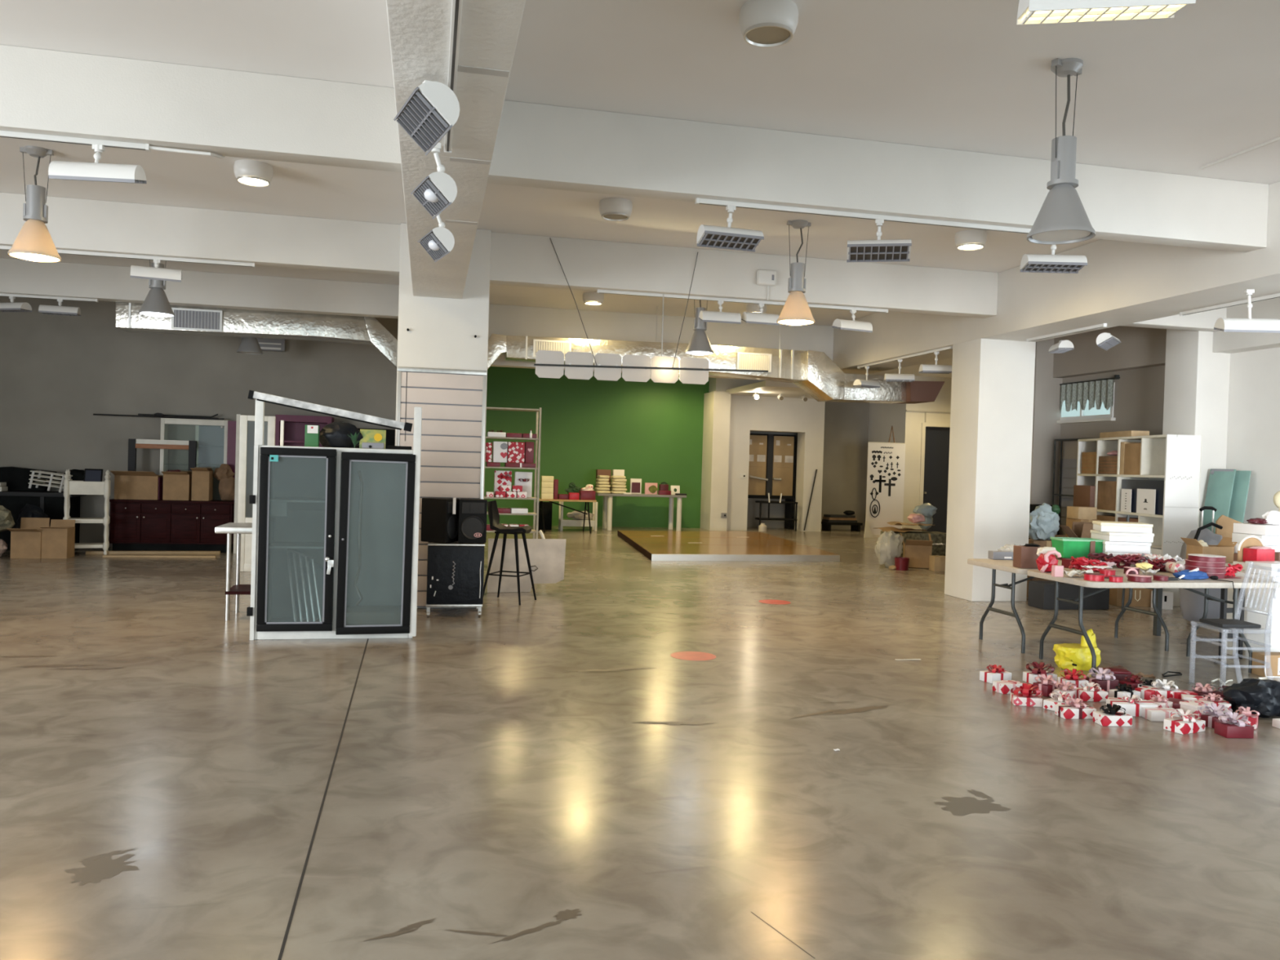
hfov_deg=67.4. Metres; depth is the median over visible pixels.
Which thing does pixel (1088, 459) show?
carton
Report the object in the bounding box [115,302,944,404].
air duct
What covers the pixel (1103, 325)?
track
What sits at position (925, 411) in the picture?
trim
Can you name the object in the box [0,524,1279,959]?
floor
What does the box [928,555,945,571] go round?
box
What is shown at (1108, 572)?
spool
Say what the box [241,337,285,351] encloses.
air conditioner
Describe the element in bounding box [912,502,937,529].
bag
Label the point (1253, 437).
wall
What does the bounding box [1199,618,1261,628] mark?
pad
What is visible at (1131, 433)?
carton
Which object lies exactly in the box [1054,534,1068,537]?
carton
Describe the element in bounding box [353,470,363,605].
hose
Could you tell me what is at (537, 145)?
beam
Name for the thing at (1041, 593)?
chest
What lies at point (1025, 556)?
box
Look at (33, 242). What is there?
pendant lamp
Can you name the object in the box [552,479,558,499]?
folder
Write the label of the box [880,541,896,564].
filling
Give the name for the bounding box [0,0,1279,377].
ceiling
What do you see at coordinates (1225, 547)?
carton
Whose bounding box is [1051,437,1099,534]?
rack
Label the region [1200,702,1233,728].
gift box
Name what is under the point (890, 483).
print
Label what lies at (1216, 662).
strip
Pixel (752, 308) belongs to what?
recessed light
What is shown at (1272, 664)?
carton
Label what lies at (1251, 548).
hamper
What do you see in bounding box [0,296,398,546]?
wall
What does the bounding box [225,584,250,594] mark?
shelf
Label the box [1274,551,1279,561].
carton
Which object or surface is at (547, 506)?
bin
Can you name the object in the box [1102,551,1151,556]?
flat box
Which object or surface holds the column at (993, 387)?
on the floor
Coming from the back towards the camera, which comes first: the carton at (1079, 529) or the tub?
the tub
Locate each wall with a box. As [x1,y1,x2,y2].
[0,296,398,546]
[484,366,709,528]
[710,377,825,531]
[746,401,869,528]
[868,403,901,443]
[899,376,951,531]
[1057,346,1279,535]
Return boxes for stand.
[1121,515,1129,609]
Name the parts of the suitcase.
handle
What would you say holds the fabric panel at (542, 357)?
hanging from the rod at (535, 364)
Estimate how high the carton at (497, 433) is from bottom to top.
0.098 m
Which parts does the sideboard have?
door, drawer, door, drawer, door, drawer, door, drawer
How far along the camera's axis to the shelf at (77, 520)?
13.80 m
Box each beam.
[0,44,401,172]
[0,192,400,275]
[0,257,399,318]
[386,0,525,298]
[486,100,1268,252]
[488,303,834,380]
[489,231,998,318]
[832,181,1279,373]
[1053,325,1166,377]
[1121,306,1226,331]
[1212,297,1279,353]
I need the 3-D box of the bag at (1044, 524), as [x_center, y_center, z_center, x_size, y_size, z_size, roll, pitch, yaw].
[5.152,0.530,12.297,0.435,0.474,0.337,1,1,-12]
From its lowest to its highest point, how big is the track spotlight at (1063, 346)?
0.126 m
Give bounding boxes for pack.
[359,429,386,448]
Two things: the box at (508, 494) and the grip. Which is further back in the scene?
the box at (508, 494)
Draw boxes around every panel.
[395,366,487,607]
[535,350,564,378]
[564,351,593,379]
[594,352,621,381]
[622,354,650,382]
[650,355,679,383]
[679,357,709,384]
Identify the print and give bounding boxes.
[500,443,507,449]
[500,452,507,457]
[869,488,879,517]
[875,475,885,492]
[884,479,895,496]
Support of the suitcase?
on the floor
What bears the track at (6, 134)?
attached to the beam at (227, 113)
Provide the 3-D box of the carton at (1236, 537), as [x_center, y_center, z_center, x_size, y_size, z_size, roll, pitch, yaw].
[6.071,0.574,9.292,0.460,0.095,0.360,2,1,-10]
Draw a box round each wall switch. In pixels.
[720,512,726,517]
[740,473,746,478]
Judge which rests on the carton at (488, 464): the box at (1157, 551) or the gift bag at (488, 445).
the gift bag at (488, 445)
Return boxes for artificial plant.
[564,482,581,493]
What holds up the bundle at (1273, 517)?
on the carton at (1246, 528)
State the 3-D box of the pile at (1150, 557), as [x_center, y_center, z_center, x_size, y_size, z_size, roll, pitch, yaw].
[4.579,0.731,8.632,0.304,0.127,0.169,1,1,-12]
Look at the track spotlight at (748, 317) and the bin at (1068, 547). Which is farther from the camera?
the track spotlight at (748, 317)
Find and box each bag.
[0,538,8,556]
[13,503,50,528]
[213,463,235,500]
[484,442,492,462]
[492,441,507,462]
[493,470,511,497]
[506,441,524,462]
[514,471,532,497]
[524,441,533,463]
[906,513,925,523]
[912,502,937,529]
[1028,502,1059,540]
[1035,546,1061,572]
[1052,628,1101,671]
[1222,678,1279,717]
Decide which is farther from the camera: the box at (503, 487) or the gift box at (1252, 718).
the box at (503, 487)
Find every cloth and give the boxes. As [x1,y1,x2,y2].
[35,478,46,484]
[566,511,594,519]
[594,475,610,493]
[609,475,626,493]
[1106,450,1117,455]
[1172,569,1208,579]
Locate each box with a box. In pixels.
[5,517,49,558]
[39,519,75,558]
[110,471,162,499]
[161,470,191,500]
[190,466,213,501]
[485,491,493,497]
[486,524,493,530]
[495,490,505,497]
[500,484,511,491]
[506,491,515,497]
[508,524,519,526]
[511,485,522,491]
[516,491,527,497]
[540,475,553,481]
[540,481,553,487]
[540,487,553,493]
[540,493,553,499]
[657,490,671,494]
[658,481,668,490]
[756,269,776,300]
[900,533,933,568]
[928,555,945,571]
[979,664,1011,683]
[992,680,1022,693]
[1009,683,1043,706]
[1013,543,1040,568]
[1022,662,1057,684]
[1032,674,1059,697]
[1043,690,1071,711]
[1051,564,1063,577]
[1053,680,1076,698]
[1054,697,1096,719]
[1057,668,1088,688]
[1061,558,1074,568]
[1075,681,1107,702]
[1085,667,1119,691]
[1090,529,1154,542]
[1092,520,1153,533]
[1092,703,1132,726]
[1102,540,1151,553]
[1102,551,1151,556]
[1102,667,1131,683]
[1106,693,1157,716]
[1107,697,1129,699]
[1108,683,1140,699]
[1120,675,1146,689]
[1134,685,1155,700]
[1137,679,1158,687]
[1141,706,1178,721]
[1148,679,1181,699]
[1148,694,1173,707]
[1150,546,1161,555]
[1163,708,1205,734]
[1166,697,1187,709]
[1173,689,1197,699]
[1179,700,1213,718]
[1181,693,1204,700]
[1190,682,1216,697]
[1197,693,1231,712]
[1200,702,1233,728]
[1212,685,1228,699]
[1213,711,1253,737]
[1232,560,1244,570]
[1235,706,1259,729]
[1244,560,1279,575]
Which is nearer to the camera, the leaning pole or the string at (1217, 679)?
the string at (1217, 679)
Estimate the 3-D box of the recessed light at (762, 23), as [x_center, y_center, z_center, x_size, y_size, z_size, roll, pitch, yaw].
[0.664,-2.360,4.960,0.304,0.140,0.304,1,1,-12]
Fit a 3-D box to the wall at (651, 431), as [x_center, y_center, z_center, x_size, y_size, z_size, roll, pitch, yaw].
[-1.391,-0.828,23.337,6.230,3.900,0.200,1,1,-12]
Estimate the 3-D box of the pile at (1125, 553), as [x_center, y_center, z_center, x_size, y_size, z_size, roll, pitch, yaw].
[4.565,0.723,8.792,0.351,0.104,0.206,1,1,-12]
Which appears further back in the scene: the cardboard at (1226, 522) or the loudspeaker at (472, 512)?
the cardboard at (1226, 522)
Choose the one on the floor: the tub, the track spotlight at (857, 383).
the tub
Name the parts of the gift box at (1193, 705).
lid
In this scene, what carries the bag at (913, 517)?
on the cardboard at (890, 522)
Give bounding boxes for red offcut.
[1224,576,1240,578]
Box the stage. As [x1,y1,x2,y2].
[617,530,839,561]
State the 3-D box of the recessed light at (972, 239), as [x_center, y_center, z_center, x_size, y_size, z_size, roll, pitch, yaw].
[3.249,-2.354,9.434,0.304,0.140,0.304,1,1,-12]
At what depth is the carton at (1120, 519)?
12.64 m
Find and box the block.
[1271,718,1279,728]
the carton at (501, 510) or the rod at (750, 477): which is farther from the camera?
the rod at (750, 477)
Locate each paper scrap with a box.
[894,658,920,660]
[1106,665,1127,668]
[1135,671,1155,679]
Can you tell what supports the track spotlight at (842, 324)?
attached to the track at (606, 291)
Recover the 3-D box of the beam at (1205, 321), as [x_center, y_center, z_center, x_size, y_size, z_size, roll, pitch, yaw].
[6.205,-2.134,11.791,2.700,0.480,0.240,1,1,-12]
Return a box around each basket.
[578,484,595,500]
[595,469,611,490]
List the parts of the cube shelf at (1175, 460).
panel, panel, panel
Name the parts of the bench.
leg, seat, leg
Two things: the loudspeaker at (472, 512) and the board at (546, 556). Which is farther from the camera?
the board at (546, 556)
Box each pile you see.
[1068,556,1108,571]
[1087,552,1119,565]
[1103,554,1146,568]
[1120,553,1154,564]
[1137,554,1164,563]
[1142,558,1176,571]
[1224,563,1243,576]
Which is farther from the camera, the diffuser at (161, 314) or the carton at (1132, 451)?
the carton at (1132, 451)
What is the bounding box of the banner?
[863,441,906,537]
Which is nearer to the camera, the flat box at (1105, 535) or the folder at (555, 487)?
the flat box at (1105, 535)
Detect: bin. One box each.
[535,502,552,529]
[1049,537,1106,558]
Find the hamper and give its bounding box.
[1237,535,1275,561]
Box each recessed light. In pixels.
[233,160,273,186]
[582,292,604,305]
[599,197,632,221]
[739,0,798,47]
[746,303,767,313]
[954,229,986,250]
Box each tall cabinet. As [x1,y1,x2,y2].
[275,414,333,447]
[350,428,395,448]
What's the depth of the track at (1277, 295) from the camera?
8.77 m
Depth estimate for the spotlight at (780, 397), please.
22.51 m
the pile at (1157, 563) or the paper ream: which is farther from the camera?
the paper ream
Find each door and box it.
[237,415,275,571]
[747,433,795,529]
[922,426,950,533]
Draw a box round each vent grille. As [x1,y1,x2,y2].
[173,309,219,329]
[535,341,568,356]
[738,353,769,370]
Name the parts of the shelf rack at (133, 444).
post, rail, post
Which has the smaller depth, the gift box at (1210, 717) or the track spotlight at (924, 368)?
the gift box at (1210, 717)
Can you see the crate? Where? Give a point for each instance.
(50, 485)
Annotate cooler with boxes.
[246,390,422,639]
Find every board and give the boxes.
[0,466,57,491]
[226,421,236,500]
[487,538,566,592]
[822,516,856,520]
[822,519,857,523]
[823,514,855,518]
[1059,458,1077,525]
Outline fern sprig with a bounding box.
[346,431,363,448]
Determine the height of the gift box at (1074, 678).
0.136 m
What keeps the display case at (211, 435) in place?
on the floor
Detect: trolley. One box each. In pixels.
[426,603,482,617]
[755,493,797,531]
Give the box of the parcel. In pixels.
[611,469,624,488]
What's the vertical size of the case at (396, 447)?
0.030 m
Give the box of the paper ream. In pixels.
[1150,545,1161,547]
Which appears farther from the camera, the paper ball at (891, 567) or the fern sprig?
the paper ball at (891, 567)
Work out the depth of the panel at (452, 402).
9.75 m
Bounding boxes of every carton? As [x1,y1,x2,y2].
[304,424,319,447]
[486,462,500,466]
[487,430,506,437]
[497,507,510,513]
[504,462,535,467]
[506,432,521,437]
[510,507,528,513]
[521,433,536,438]
[987,550,1013,559]
[1026,538,1057,596]
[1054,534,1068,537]
[1058,521,1093,537]
[1065,518,1100,535]
[1066,506,1097,519]
[1073,484,1095,506]
[1080,452,1096,474]
[1096,515,1115,521]
[1097,456,1117,474]
[1097,480,1116,511]
[1099,430,1149,438]
[1109,587,1152,607]
[1117,517,1137,522]
[1120,441,1141,475]
[1124,443,1141,475]
[1151,591,1173,609]
[1180,537,1237,562]
[1231,533,1279,546]
[1232,542,1279,552]
[1233,523,1279,535]
[1233,553,1237,560]
[1251,652,1279,677]
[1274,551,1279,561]
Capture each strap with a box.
[453,497,456,514]
[1177,567,1199,579]
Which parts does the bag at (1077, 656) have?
handle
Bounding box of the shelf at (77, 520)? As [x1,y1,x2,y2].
[68,517,103,523]
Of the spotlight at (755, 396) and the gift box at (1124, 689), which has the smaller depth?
the gift box at (1124, 689)
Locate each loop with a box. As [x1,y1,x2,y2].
[1125,568,1137,578]
[1162,671,1182,676]
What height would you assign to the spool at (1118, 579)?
0.043 m
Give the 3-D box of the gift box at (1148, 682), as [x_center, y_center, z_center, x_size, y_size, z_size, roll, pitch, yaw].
[3.678,1.488,6.927,0.150,0.084,0.098,2,1,-8]
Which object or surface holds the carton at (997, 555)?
on the folding table at (1002, 565)
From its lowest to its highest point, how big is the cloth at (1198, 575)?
0.080 m
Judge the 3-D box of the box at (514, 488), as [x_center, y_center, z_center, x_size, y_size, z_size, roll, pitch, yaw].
[-1.724,0.120,13.481,0.136,0.083,0.130,1,1,-12]
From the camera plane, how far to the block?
6.03 m
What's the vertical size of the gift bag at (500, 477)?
0.370 m
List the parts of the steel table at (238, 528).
leg, leg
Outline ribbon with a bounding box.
[1135,561,1153,569]
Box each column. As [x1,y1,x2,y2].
[395,222,491,608]
[944,338,1035,601]
[1030,338,1062,534]
[1162,328,1230,528]
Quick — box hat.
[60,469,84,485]
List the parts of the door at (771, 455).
door, post, door, leg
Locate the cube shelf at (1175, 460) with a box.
[1075,434,1202,606]
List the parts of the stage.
deck panel, deck panel, deck panel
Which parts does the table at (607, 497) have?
leg, leg, leg, leg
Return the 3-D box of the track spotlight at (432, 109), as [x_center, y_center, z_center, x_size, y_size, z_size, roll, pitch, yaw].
[-0.919,-1.577,4.114,0.189,0.246,0.400,1,1,-26]
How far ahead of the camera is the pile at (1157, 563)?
8.29 m
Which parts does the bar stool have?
leg, leg, seat mount, leg, leg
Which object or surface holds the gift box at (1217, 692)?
on the floor
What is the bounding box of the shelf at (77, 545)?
[74,542,103,548]
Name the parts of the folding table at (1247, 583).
leg frame, leg frame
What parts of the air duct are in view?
vent frame, vent frame, hanger rod, vent frame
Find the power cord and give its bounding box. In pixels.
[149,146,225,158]
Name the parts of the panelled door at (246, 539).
panel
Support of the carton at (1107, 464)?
on the cube shelf at (1175, 460)
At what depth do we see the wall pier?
23.13 m
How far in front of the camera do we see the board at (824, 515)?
24.31 m
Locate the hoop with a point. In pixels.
(540, 532)
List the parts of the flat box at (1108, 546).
lid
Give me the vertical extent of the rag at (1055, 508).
0.129 m
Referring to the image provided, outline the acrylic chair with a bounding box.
[1188,564,1279,680]
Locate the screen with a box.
[83,468,102,481]
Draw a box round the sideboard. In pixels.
[109,498,234,552]
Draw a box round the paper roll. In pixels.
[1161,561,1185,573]
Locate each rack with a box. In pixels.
[127,438,196,471]
[558,501,597,531]
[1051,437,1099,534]
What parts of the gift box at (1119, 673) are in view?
lid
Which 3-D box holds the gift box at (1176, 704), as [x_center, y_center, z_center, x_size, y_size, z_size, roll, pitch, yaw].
[3.592,1.508,6.440,0.117,0.054,0.170,3,1,44]
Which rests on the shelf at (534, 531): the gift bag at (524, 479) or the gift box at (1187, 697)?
the gift bag at (524, 479)
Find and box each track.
[0,130,151,151]
[0,245,255,267]
[0,293,98,302]
[444,0,462,153]
[596,288,888,313]
[695,197,1031,233]
[857,346,952,368]
[1026,323,1106,342]
[1179,293,1279,315]
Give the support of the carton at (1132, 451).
on the cube shelf at (1175, 460)
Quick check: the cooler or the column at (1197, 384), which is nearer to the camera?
the cooler
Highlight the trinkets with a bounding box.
[1246,517,1267,524]
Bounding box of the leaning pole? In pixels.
[803,469,817,530]
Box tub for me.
[894,557,909,570]
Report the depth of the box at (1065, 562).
8.39 m
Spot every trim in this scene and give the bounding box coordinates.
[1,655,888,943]
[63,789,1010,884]
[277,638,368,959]
[444,219,477,224]
[449,157,490,164]
[457,65,509,77]
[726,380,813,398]
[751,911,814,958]
[906,409,950,422]
[917,422,950,531]
[1056,417,1115,423]
[1200,136,1279,169]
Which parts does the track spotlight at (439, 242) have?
bulb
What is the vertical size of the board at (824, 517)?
0.060 m
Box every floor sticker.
[670,651,715,660]
[758,599,791,604]
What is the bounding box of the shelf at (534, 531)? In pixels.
[484,406,541,538]
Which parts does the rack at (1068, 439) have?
post, post, rail, rail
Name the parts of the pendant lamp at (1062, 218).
lamp shade, cord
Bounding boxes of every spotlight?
[0,296,31,311]
[38,298,80,316]
[48,144,146,183]
[130,259,182,282]
[393,80,459,155]
[410,142,457,219]
[417,213,454,262]
[696,204,764,252]
[698,300,741,324]
[741,303,779,325]
[752,392,759,399]
[777,393,783,400]
[800,395,808,401]
[831,309,872,332]
[846,218,911,262]
[853,366,879,388]
[884,359,914,382]
[919,351,951,373]
[1020,244,1087,273]
[1048,340,1073,353]
[1096,332,1120,351]
[1213,288,1279,333]
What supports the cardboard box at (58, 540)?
on the floor
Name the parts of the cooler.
trim, post, door, header rail, door, post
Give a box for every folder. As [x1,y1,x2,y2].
[158,476,163,499]
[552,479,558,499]
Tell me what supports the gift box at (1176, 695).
on the floor
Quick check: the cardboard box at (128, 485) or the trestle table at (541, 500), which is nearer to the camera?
the cardboard box at (128, 485)
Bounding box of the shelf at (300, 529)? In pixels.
[268,510,335,548]
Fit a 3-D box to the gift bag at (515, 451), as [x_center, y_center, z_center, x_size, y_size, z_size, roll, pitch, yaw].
[-1.752,-0.388,13.536,0.229,0.290,0.200,1,1,-12]
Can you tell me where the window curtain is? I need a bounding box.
[1059,374,1119,413]
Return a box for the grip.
[1209,575,1218,579]
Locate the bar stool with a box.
[483,500,536,604]
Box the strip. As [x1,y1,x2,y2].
[1213,661,1228,666]
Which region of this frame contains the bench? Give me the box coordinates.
[821,521,862,531]
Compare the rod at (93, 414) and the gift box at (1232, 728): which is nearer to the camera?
the gift box at (1232, 728)
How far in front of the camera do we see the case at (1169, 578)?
7.60 m
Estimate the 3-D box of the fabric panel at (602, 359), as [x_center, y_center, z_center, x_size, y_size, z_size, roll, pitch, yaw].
[-0.339,-1.192,10.124,0.287,0.282,0.030,1,1,-12]
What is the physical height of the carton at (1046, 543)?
0.722 m
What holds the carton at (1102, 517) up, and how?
on the cube shelf at (1175, 460)
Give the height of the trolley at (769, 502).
0.933 m
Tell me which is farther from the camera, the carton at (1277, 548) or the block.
the carton at (1277, 548)
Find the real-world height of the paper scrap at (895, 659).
0.006 m
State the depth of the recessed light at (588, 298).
13.31 m
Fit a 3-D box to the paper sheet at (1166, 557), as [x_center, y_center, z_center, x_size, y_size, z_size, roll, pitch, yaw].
[4.872,0.738,8.855,0.240,0.110,0.140,1,1,-22]
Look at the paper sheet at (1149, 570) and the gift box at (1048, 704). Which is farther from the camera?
the paper sheet at (1149, 570)
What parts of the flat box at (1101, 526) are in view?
lid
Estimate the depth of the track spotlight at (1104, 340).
10.51 m
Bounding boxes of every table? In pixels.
[214,522,252,621]
[536,497,596,533]
[595,493,686,531]
[880,530,946,564]
[967,558,1168,653]
[1026,569,1279,675]
[1152,560,1279,658]
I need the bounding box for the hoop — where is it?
[538,529,545,538]
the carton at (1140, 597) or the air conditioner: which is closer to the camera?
the carton at (1140, 597)
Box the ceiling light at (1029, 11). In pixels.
[1016,0,1195,25]
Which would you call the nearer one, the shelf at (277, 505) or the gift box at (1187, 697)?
the gift box at (1187, 697)
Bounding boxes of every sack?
[0,505,14,531]
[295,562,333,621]
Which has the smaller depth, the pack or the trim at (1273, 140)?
the trim at (1273, 140)
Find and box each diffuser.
[10,253,58,262]
[141,311,172,317]
[241,351,260,353]
[686,351,711,355]
[779,320,812,325]
[1031,230,1090,241]
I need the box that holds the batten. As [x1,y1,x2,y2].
[280,420,284,445]
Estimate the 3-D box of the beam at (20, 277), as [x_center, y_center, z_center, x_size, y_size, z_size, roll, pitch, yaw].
[-7.384,-2.568,12.387,8.810,0.430,0.240,1,1,-12]
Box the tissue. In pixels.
[1198,539,1208,546]
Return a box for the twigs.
[166,469,180,471]
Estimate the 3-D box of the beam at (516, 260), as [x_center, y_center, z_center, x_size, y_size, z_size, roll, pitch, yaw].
[1.153,-2.255,10.673,6.150,0.500,0.240,1,1,-12]
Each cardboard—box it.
[875,526,926,532]
[886,521,933,525]
[1215,515,1241,537]
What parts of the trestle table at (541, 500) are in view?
leg frame, leg frame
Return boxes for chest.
[1027,580,1109,609]
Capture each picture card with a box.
[630,478,641,493]
[644,482,657,494]
[670,485,679,494]
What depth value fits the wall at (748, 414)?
23.65 m
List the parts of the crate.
post, post, post, post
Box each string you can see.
[1211,678,1231,685]
[1212,578,1234,599]
[1220,679,1232,686]
[1257,676,1271,679]
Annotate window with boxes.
[1060,382,1114,420]
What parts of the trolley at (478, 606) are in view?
leg, leg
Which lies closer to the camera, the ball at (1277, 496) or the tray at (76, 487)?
the ball at (1277, 496)
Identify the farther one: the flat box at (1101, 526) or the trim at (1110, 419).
the trim at (1110, 419)
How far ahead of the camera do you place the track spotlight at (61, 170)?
5.82 m
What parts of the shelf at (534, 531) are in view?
post, post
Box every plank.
[85,551,220,555]
[102,555,216,558]
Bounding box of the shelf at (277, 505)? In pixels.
[269,497,325,516]
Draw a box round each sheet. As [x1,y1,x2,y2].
[1063,568,1093,577]
[1080,564,1112,568]
[1093,560,1116,566]
[1140,568,1159,573]
[1163,554,1184,561]
[1203,468,1235,533]
[1228,470,1251,523]
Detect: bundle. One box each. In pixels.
[319,421,363,448]
[1262,510,1279,524]
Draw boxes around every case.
[159,417,230,491]
[387,445,411,449]
[426,541,484,604]
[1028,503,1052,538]
[1121,479,1164,515]
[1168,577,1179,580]
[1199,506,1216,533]
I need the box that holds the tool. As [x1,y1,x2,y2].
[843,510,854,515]
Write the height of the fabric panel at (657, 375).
0.280 m
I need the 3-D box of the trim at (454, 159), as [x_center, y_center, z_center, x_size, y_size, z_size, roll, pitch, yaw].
[-0.932,-1.751,5.266,0.217,0.004,0.060,1,1,-12]
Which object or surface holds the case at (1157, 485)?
on the cube shelf at (1175, 460)
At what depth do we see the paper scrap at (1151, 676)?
7.37 m
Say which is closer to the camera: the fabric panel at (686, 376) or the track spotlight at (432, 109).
the track spotlight at (432, 109)
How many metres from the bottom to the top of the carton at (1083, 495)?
0.322 m
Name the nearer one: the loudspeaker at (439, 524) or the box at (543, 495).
the loudspeaker at (439, 524)
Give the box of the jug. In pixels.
[758,523,766,531]
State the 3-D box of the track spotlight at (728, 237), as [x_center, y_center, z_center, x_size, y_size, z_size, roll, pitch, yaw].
[0.638,-1.783,6.752,0.440,0.287,0.171,1,1,-16]
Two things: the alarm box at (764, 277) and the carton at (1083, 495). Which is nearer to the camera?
the alarm box at (764, 277)
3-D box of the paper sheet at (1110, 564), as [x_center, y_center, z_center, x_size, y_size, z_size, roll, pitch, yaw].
[4.005,0.724,8.278,0.160,0.046,0.100,2,1,8]
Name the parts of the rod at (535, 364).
rod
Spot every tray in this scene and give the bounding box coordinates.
[0,482,6,486]
[0,486,8,491]
[69,480,104,494]
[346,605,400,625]
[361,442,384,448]
[557,493,568,499]
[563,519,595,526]
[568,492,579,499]
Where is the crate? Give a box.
[28,470,72,492]
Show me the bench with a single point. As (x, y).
(855, 526)
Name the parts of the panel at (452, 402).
edge trim, trim, edge trim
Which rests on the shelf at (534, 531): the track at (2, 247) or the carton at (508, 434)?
the carton at (508, 434)
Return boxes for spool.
[1083,573,1105,581]
[1099,568,1115,576]
[1108,575,1123,582]
[1123,566,1139,574]
[1127,573,1151,582]
[1152,574,1168,581]
[1182,569,1226,578]
[1184,559,1226,568]
[1184,564,1226,573]
[1186,553,1226,562]
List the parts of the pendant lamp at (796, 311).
lamp shade, cord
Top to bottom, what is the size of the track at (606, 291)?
0.036 m
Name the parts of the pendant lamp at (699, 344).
lamp shade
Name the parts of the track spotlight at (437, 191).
bulb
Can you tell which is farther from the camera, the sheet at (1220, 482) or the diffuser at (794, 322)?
the sheet at (1220, 482)
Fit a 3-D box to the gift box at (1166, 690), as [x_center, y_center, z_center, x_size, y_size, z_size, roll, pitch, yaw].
[3.673,1.470,6.720,0.172,0.127,0.170,2,1,4]
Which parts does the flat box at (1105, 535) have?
lid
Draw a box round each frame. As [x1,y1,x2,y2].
[233,413,241,553]
[284,548,322,622]
[888,426,894,442]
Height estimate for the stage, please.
0.107 m
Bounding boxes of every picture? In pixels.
[631,482,639,493]
[648,485,657,493]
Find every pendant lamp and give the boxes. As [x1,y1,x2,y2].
[7,145,61,262]
[137,259,174,317]
[236,337,262,354]
[684,299,714,355]
[776,219,814,325]
[1026,57,1095,244]
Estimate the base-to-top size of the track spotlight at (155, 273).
0.205 m
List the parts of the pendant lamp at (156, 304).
lamp shade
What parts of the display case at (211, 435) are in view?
panel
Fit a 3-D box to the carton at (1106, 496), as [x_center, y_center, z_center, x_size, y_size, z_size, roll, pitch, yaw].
[6.542,0.217,13.136,0.300,0.397,0.544,2,1,-1]
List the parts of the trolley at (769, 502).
leg, leg, leg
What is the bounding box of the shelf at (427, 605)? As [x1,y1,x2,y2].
[426,603,482,607]
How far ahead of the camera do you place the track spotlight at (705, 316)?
10.56 m
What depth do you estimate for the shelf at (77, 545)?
13.82 m
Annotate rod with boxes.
[93,413,224,419]
[137,413,217,417]
[533,238,768,372]
[749,475,768,480]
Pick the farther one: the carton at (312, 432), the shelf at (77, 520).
the shelf at (77, 520)
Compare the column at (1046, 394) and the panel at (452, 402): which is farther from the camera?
the column at (1046, 394)
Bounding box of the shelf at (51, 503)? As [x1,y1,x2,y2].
[0,490,86,550]
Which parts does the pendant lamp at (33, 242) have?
lamp shade, cord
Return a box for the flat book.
[675,493,686,495]
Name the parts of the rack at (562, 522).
post, post, post, post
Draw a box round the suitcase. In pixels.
[1178,522,1222,622]
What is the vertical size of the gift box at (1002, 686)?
0.069 m
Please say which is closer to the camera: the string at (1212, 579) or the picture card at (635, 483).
the string at (1212, 579)
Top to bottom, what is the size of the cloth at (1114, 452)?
0.074 m
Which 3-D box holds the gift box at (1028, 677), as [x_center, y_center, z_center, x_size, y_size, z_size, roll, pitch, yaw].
[2.976,1.437,7.142,0.207,0.139,0.204,1,1,-12]
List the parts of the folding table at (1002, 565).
leg frame, leg frame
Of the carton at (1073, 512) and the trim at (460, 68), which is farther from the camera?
the carton at (1073, 512)
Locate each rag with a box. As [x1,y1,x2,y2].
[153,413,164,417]
[1051,504,1060,514]
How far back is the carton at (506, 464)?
13.43 m
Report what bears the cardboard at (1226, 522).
on the floor
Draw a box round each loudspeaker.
[420,497,459,542]
[457,497,487,542]
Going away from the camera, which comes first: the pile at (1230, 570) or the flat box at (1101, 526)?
the pile at (1230, 570)
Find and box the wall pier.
[700,391,730,530]
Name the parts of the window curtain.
curtain rod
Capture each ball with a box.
[888,564,896,569]
[1273,490,1279,511]
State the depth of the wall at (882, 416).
24.51 m
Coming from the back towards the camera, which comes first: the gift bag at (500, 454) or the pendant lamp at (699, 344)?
the gift bag at (500, 454)
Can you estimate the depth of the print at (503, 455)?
13.40 m
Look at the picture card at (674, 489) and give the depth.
22.81 m
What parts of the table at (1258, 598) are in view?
leg, drawer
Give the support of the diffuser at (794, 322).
attached to the pendant lamp at (796, 311)

